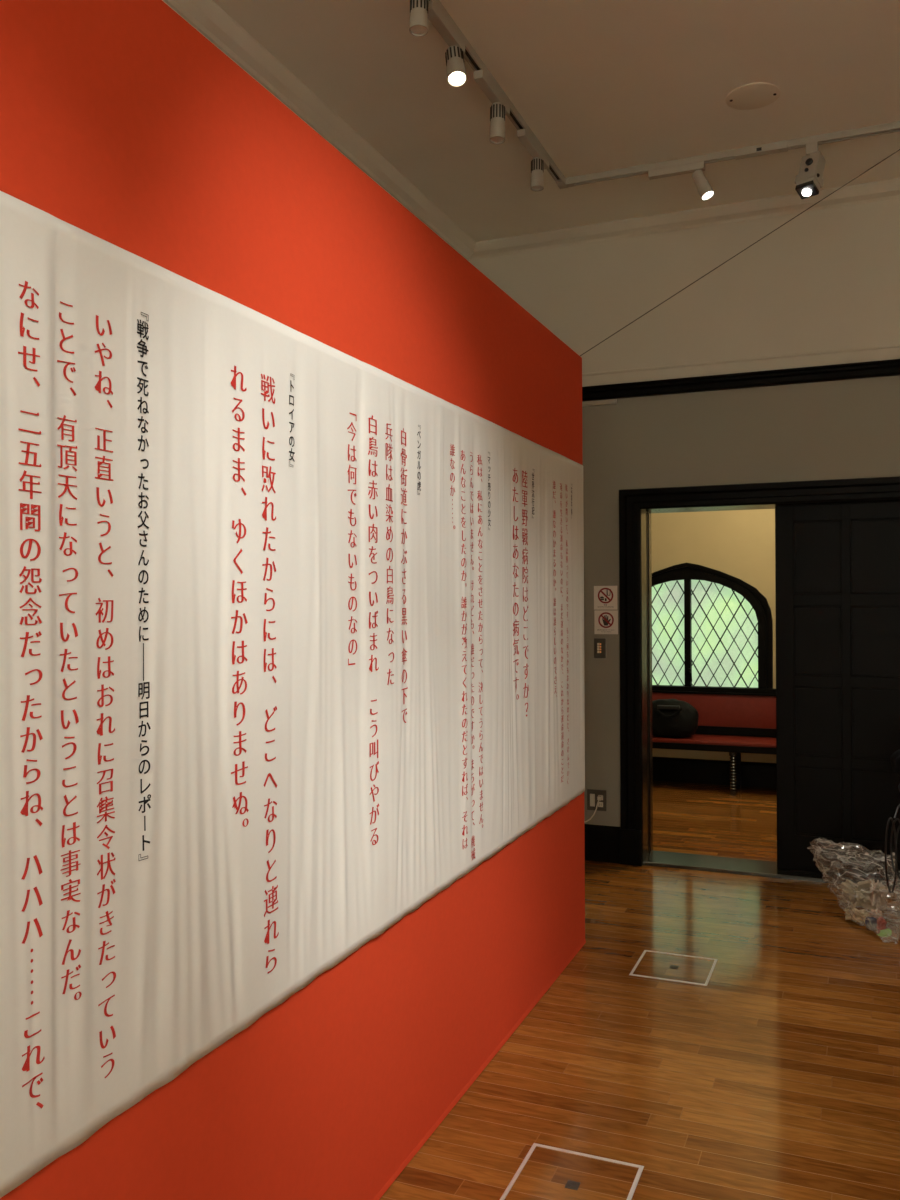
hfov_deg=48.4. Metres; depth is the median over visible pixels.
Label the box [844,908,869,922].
paper wad
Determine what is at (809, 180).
lamp
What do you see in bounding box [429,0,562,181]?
track
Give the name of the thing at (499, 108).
track spotlight
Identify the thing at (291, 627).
banner
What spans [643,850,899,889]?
threshold
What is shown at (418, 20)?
track spotlight
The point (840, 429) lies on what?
wall
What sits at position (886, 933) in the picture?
paper scrap
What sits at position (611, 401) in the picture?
hanging rail
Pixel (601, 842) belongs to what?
baseboard
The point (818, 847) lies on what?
plastic bag
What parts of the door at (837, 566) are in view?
panel, panel, panel, panel, panel, panel, panel, panel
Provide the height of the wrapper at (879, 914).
0.052 m
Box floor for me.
[379,781,899,1199]
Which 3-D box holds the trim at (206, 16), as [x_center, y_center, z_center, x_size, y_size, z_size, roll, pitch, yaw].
[-1.506,-2.005,1.832,0.075,0.075,8.648,0,0,22]
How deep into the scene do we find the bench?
7.62 m
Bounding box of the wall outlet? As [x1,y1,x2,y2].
[587,789,605,810]
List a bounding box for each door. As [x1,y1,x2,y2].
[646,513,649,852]
[775,501,899,878]
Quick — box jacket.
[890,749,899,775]
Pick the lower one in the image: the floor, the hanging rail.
the floor
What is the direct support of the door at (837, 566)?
in the wall at (840, 429)
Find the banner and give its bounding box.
[0,191,584,1197]
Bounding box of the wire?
[580,149,899,355]
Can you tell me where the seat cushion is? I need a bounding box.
[652,734,775,747]
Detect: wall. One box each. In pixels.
[0,0,585,1199]
[162,0,466,259]
[468,198,899,386]
[582,375,899,854]
[648,509,775,762]
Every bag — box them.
[652,699,698,737]
[807,838,899,941]
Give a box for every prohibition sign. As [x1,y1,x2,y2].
[594,586,617,609]
[594,610,617,633]
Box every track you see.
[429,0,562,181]
[556,121,899,188]
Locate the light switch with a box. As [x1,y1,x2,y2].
[594,638,605,657]
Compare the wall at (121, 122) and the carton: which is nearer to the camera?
the wall at (121, 122)
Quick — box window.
[652,563,775,693]
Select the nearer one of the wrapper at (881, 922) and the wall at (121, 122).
the wall at (121, 122)
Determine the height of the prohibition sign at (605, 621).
0.132 m
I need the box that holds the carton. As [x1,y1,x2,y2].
[865,917,876,929]
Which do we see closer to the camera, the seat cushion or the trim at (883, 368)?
the trim at (883, 368)
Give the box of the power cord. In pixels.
[584,796,601,822]
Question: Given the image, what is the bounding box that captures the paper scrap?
[877,928,891,937]
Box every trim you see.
[163,0,475,259]
[470,178,899,259]
[582,359,899,401]
[619,476,899,865]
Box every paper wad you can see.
[839,879,878,910]
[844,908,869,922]
[870,879,887,909]
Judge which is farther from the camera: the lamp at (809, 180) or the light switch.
the light switch
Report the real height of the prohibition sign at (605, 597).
0.132 m
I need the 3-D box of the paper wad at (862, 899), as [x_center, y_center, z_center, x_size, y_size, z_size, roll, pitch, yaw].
[1.881,1.345,4.577,0.204,0.126,0.130,0,0,5]
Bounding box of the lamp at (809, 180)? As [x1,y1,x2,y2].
[795,142,825,198]
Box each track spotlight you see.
[409,0,428,36]
[428,0,466,86]
[474,69,509,143]
[517,129,548,191]
[648,161,713,199]
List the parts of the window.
pane, sill, pane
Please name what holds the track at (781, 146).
attached to the ceiling
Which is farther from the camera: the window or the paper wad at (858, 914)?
the window
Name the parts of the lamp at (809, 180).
pivot knob, shutter frame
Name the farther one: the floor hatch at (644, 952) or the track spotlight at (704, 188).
the track spotlight at (704, 188)
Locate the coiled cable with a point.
(895, 868)
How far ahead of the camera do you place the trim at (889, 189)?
5.31 m
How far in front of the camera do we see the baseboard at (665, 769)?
7.79 m
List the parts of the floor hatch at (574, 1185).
lift handle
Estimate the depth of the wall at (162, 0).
4.07 m
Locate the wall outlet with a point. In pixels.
(592, 795)
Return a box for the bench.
[652,691,775,795]
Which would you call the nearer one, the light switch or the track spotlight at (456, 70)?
the track spotlight at (456, 70)
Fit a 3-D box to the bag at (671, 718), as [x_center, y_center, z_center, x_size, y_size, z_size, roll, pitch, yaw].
[1.680,0.899,7.629,0.407,0.291,0.239,0,0,22]
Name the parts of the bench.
seat frame, backrest rail, backrest, leg, leg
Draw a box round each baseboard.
[584,824,620,863]
[653,757,775,788]
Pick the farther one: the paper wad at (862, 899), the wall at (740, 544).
the wall at (740, 544)
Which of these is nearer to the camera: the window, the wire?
the wire
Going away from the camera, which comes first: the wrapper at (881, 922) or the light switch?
the wrapper at (881, 922)
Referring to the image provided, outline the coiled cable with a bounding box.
[885,804,899,892]
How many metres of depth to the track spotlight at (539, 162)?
4.49 m
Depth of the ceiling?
4.05 m
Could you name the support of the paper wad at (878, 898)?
in the plastic bag at (818, 847)
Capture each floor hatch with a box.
[500,1143,643,1199]
[629,950,717,985]
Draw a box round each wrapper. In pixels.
[869,909,882,918]
[876,916,886,931]
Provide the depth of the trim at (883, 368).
5.22 m
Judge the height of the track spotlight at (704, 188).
0.172 m
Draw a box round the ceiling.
[213,0,899,241]
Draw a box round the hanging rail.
[582,399,616,405]
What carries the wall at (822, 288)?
attached to the wall at (840, 429)
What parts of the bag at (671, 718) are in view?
handle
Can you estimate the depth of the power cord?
5.51 m

